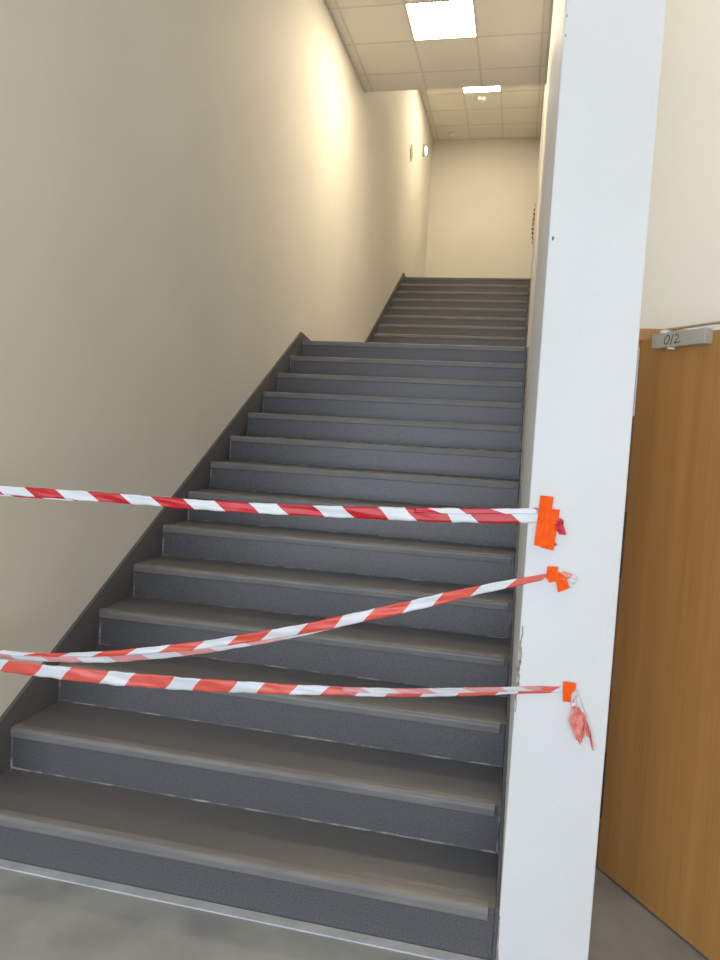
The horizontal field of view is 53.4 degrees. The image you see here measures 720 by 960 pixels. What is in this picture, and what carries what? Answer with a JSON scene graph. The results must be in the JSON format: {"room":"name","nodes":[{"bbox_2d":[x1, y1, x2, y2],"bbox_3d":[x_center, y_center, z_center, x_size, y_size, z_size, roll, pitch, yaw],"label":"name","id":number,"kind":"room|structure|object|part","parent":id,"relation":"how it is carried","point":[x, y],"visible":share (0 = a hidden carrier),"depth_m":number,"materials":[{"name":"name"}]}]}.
{"room":"stairwell","nodes":[
{"label":"stairwell","id":0,"kind":"room"},
{"bbox_2d":[0,0,432,716],"bbox_3d":[-0.136,-2.595,8.182,0.200,7.270,11.900,4,4,12],"label":"wall","id":1,"kind":"structure","parent":0,"point":[190,189],"depth_m":3.76,"materials":[{"name":"beige paint"}]},
{"bbox_2d":[0,859,486,959],"bbox_3d":[-0.555,1.418,2.392,1.962,0.006,0.042,4,4,12],"label":"trim","id":2,"kind":"structure","parent":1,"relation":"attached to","point":[402,947],"depth_m":2.35,"materials":[{"name":"silver metal"}]},
{"bbox_2d":[410,144,412,161],"bbox_3d":[0.807,-5.141,11.229,0.012,0.283,0.283,4,4,12],"label":"wall sign","id":3,"kind":"object","parent":1,"relation":"attached to","point":[411,147],"visible":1,"depth_m":11.21,"materials":[{"name":"grey"}]},
{"bbox_2d":[422,144,426,156],"bbox_3d":[1.128,-5.703,12.389,0.075,0.200,0.200,4,4,12],"label":"wall light","id":4,"kind":"object","parent":1,"relation":"attached to","point":[424,147],"visible":1,"depth_m":12.33,"materials":[{"name":"silver metal"}]},
{"bbox_2d":[0,693,708,959],"bbox_3d":[-1.716,1.581,0.526,10.900,0.200,10.200,4,4,12],"label":"floor","id":5,"kind":"structure","parent":0,"point":[41,918],"depth_m":2.28,"materials":[{"name":"concrete"}]},
{"bbox_2d":[0,332,528,959],"bbox_3d":[0.077,0.059,4.861,1.973,2.454,5.214,4,4,12],"label":"staircase","id":6,"kind":"structure","parent":5,"relation":"on","point":[382,817],"depth_m":3.11,"materials":[{"name":"grey concrete"}]},
{"bbox_3d":[-0.877,-0.009,5.067,0.016,2.454,5.212,4,4,12],"label":"skirting","id":7,"kind":"part","parent":6,"relation":"part of","materials":[{"name":"grey plastic"}]},
{"bbox_3d":[1.033,0.146,4.658,0.011,2.415,5.212,4,4,12],"label":"skirting","id":8,"kind":"part","parent":6,"relation":"part of","materials":[{"name":"grey plastic"}]},
{"bbox_2d":[324,0,552,92],"bbox_3d":[0.385,-4.126,4.906,1.974,0.054,5.894,4,4,12],"label":"ceiling","id":9,"kind":"structure","parent":0,"point":[510,46],"depth_m":6.97,"materials":[{"name":"tile"}]},
{"bbox_2d":[406,0,475,39],"bbox_3d":[0.751,-4.217,6.529,0.600,0.050,0.600,4,4,12],"label":"ceiling light","id":10,"kind":"object","parent":9,"relation":"attached to","point":[451,19],"visible":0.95,"depth_m":6.53,"materials":[{"name":"white plastic"}]},
{"bbox_2d":[419,84,544,140],"bbox_3d":[1.732,-6.216,10.493,1.974,0.054,5.806,4,4,12],"label":"ceiling","id":11,"kind":"structure","parent":0,"point":[516,111],"depth_m":12.26,"materials":[{"name":"tile"}]},
{"bbox_2d":[463,86,499,92],"bbox_3d":[1.905,-6.258,11.235,0.600,0.050,0.600,4,4,12],"label":"ceiling light","id":12,"kind":"object","parent":11,"relation":"attached to","point":[493,88],"visible":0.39,"depth_m":11.45,"materials":[{"name":"white plastic"}]},
{"bbox_2d":[477,96,486,101],"bbox_3d":[1.998,-6.237,11.729,0.170,0.048,0.170,4,4,12],"label":"smoke detector","id":13,"kind":"object","parent":11,"relation":"attached to","point":[479,98],"visible":1,"depth_m":11.68,"materials":[{"name":"white plastic"}]},
{"bbox_2d":[425,138,539,277],"bbox_3d":[2.277,-4.716,13.535,1.974,3.490,0.200,4,4,12],"label":"wall","id":14,"kind":"structure","parent":0,"point":[483,192],"depth_m":13.41,"materials":[{"name":"beige paint"}]},
{"bbox_2d":[496,0,666,959],"bbox_3d":[2.015,-2.442,7.721,0.269,7.270,11.901,4,4,12],"label":"wall","id":15,"kind":"structure","parent":0,"point":[600,103],"depth_m":2.06,"materials":[{"name":"white paint"}]},
{"bbox_2d":[0,486,565,545],"bbox_3d":[-0.478,0.067,2.297,2.206,0.115,0.014,4,4,12],"label":"barrier tape","id":16,"kind":"object","parent":15,"relation":"attached to","point":[429,514],"visible":1,"depth_m":2.22,"materials":[{"name":"red plastic"}]},
{"bbox_2d":[0,572,576,662],"bbox_3d":[-0.480,0.433,2.320,2.241,0.488,0.014,4,4,12],"label":"barrier tape","id":17,"kind":"object","parent":15,"relation":"attached to","point":[226,643],"visible":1,"depth_m":2.28,"materials":[{"name":"red plastic"}]},
{"bbox_2d":[0,659,593,750],"bbox_3d":[-0.452,0.633,2.316,2.329,0.203,0.023,4,4,12],"label":"barrier tape","id":18,"kind":"object","parent":15,"relation":"attached to","point":[578,723],"visible":1,"depth_m":2.28,"materials":[{"name":"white plastic"}]},
{"bbox_2d":[531,203,535,247],"bbox_3d":[2.586,-3.799,10.674,0.049,0.646,0.130,4,4,12],"label":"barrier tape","id":19,"kind":"object","parent":15,"relation":"attached to","point":[533,217],"visible":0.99,"depth_m":10.66,"materials":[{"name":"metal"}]},
{"bbox_2d":[534,495,559,549],"bbox_3d":[0.544,0.125,2.077,0.065,0.157,0.003,4,4,12],"label":"tape","id":20,"kind":"object","parent":15,"relation":"attached to","point":[545,535],"visible":1,"depth_m":2.08,"materials":[{"name":"orange plastic"}]},
{"bbox_2d":[546,567,569,591],"bbox_3d":[0.576,0.290,2.079,0.069,0.075,0.004,4,4,12],"label":"tape","id":21,"kind":"object","parent":15,"relation":"attached to","point":[552,575],"visible":1,"depth_m":2.08,"materials":[{"name":"orange plastic"}]},
{"bbox_2d":[563,682,575,702],"bbox_3d":[0.610,0.620,2.090,0.037,0.060,0.002,4,4,12],"label":"tape","id":22,"kind":"object","parent":15,"relation":"attached to","point":[568,688],"visible":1,"depth_m":2.09,"materials":[{"name":"orange plastic"}]},
{"bbox_2d":[612,416,634,684],"bbox_3d":[2.962,0.120,4.550,3.260,2.700,0.200,4,4,12],"label":"wall","id":23,"kind":"structure","parent":0,"point":[634,416],"depth_m":4.75,"materials":[{"name":"beige paint"}]},
{"bbox_2d":[640,0,719,329],"bbox_3d":[2.583,-1.153,2.358,3.260,5.487,0.180,4,4,12],"label":"wall","id":24,"kind":"structure","parent":0,"point":[681,284],"depth_m":2.58,"materials":[{"name":"beige paint"}]},
{"bbox_2d":[596,341,639,861],"bbox_3d":[0.975,0.476,2.799,0.045,2.000,0.192,4,4,12],"label":"trim","id":25,"kind":"structure","parent":24,"relation":"attached to","point":[639,341],"depth_m":2.71,"materials":[{"name":"brown wood"}]},
{"bbox_2d":[598,330,719,959],"bbox_3d":[1.128,0.520,2.239,0.099,1.989,0.936,2,4,-23],"label":"door","id":26,"kind":"structure","parent":24,"relation":"in","point":[660,807],"depth_m":2.43,"materials":[{"name":"brown wood"}]},
{"bbox_2d":[651,321,719,349],"bbox_3d":[1.266,-0.460,2.249,0.664,0.078,0.274,5,4,26],"label":"door closer","id":27,"kind":"object","parent":26,"relation":"attached to","point":[668,340],"depth_m":2.37,"materials":[{"name":"silver metal"}]},
{"bbox_3d":[1.120,-0.502,2.301,0.018,0.006,0.350,2,4,-23],"label":"arm","id":28,"kind":"part","parent":27,"relation":"part of","materials":[{"name":"silver metal"}]},
{"bbox_2d":[639,328,713,343],"bbox_3d":[1.508,-0.508,2.628,1.020,0.045,0.192,4,4,12],"label":"trim","id":29,"kind":"structure","parent":24,"relation":"attached to","point":[644,333],"depth_m":2.63,"materials":[{"name":"brown wood"}]},
{"bbox_3d":[0.691,-1.090,7.340,1.974,0.278,2.481,4,4,12],"label":"floor","id":30,"kind":"structure","parent":0,"visible":0},
{"bbox_2d":[365,273,530,346],"bbox_3d":[1.567,-2.315,11.024,1.973,1.765,5.240,4,4,12],"label":"staircase","id":31,"kind":"structure","parent":30,"relation":"on","point":[419,310],"depth_m":9.91,"materials":[{"name":"grey stone"}]},
{"bbox_3d":[0.614,-2.383,11.229,0.016,1.764,5.238,4,4,12],"label":"skirting","id":32,"kind":"part","parent":31,"relation":"part of","materials":[{"name":"grey plastic"}]},
{"bbox_3d":[2.523,-2.233,10.821,0.011,1.735,5.238,4,4,12],"label":"skirting","id":33,"kind":"part","parent":31,"relation":"part of","materials":[{"name":"grey plastic"}]}
]}

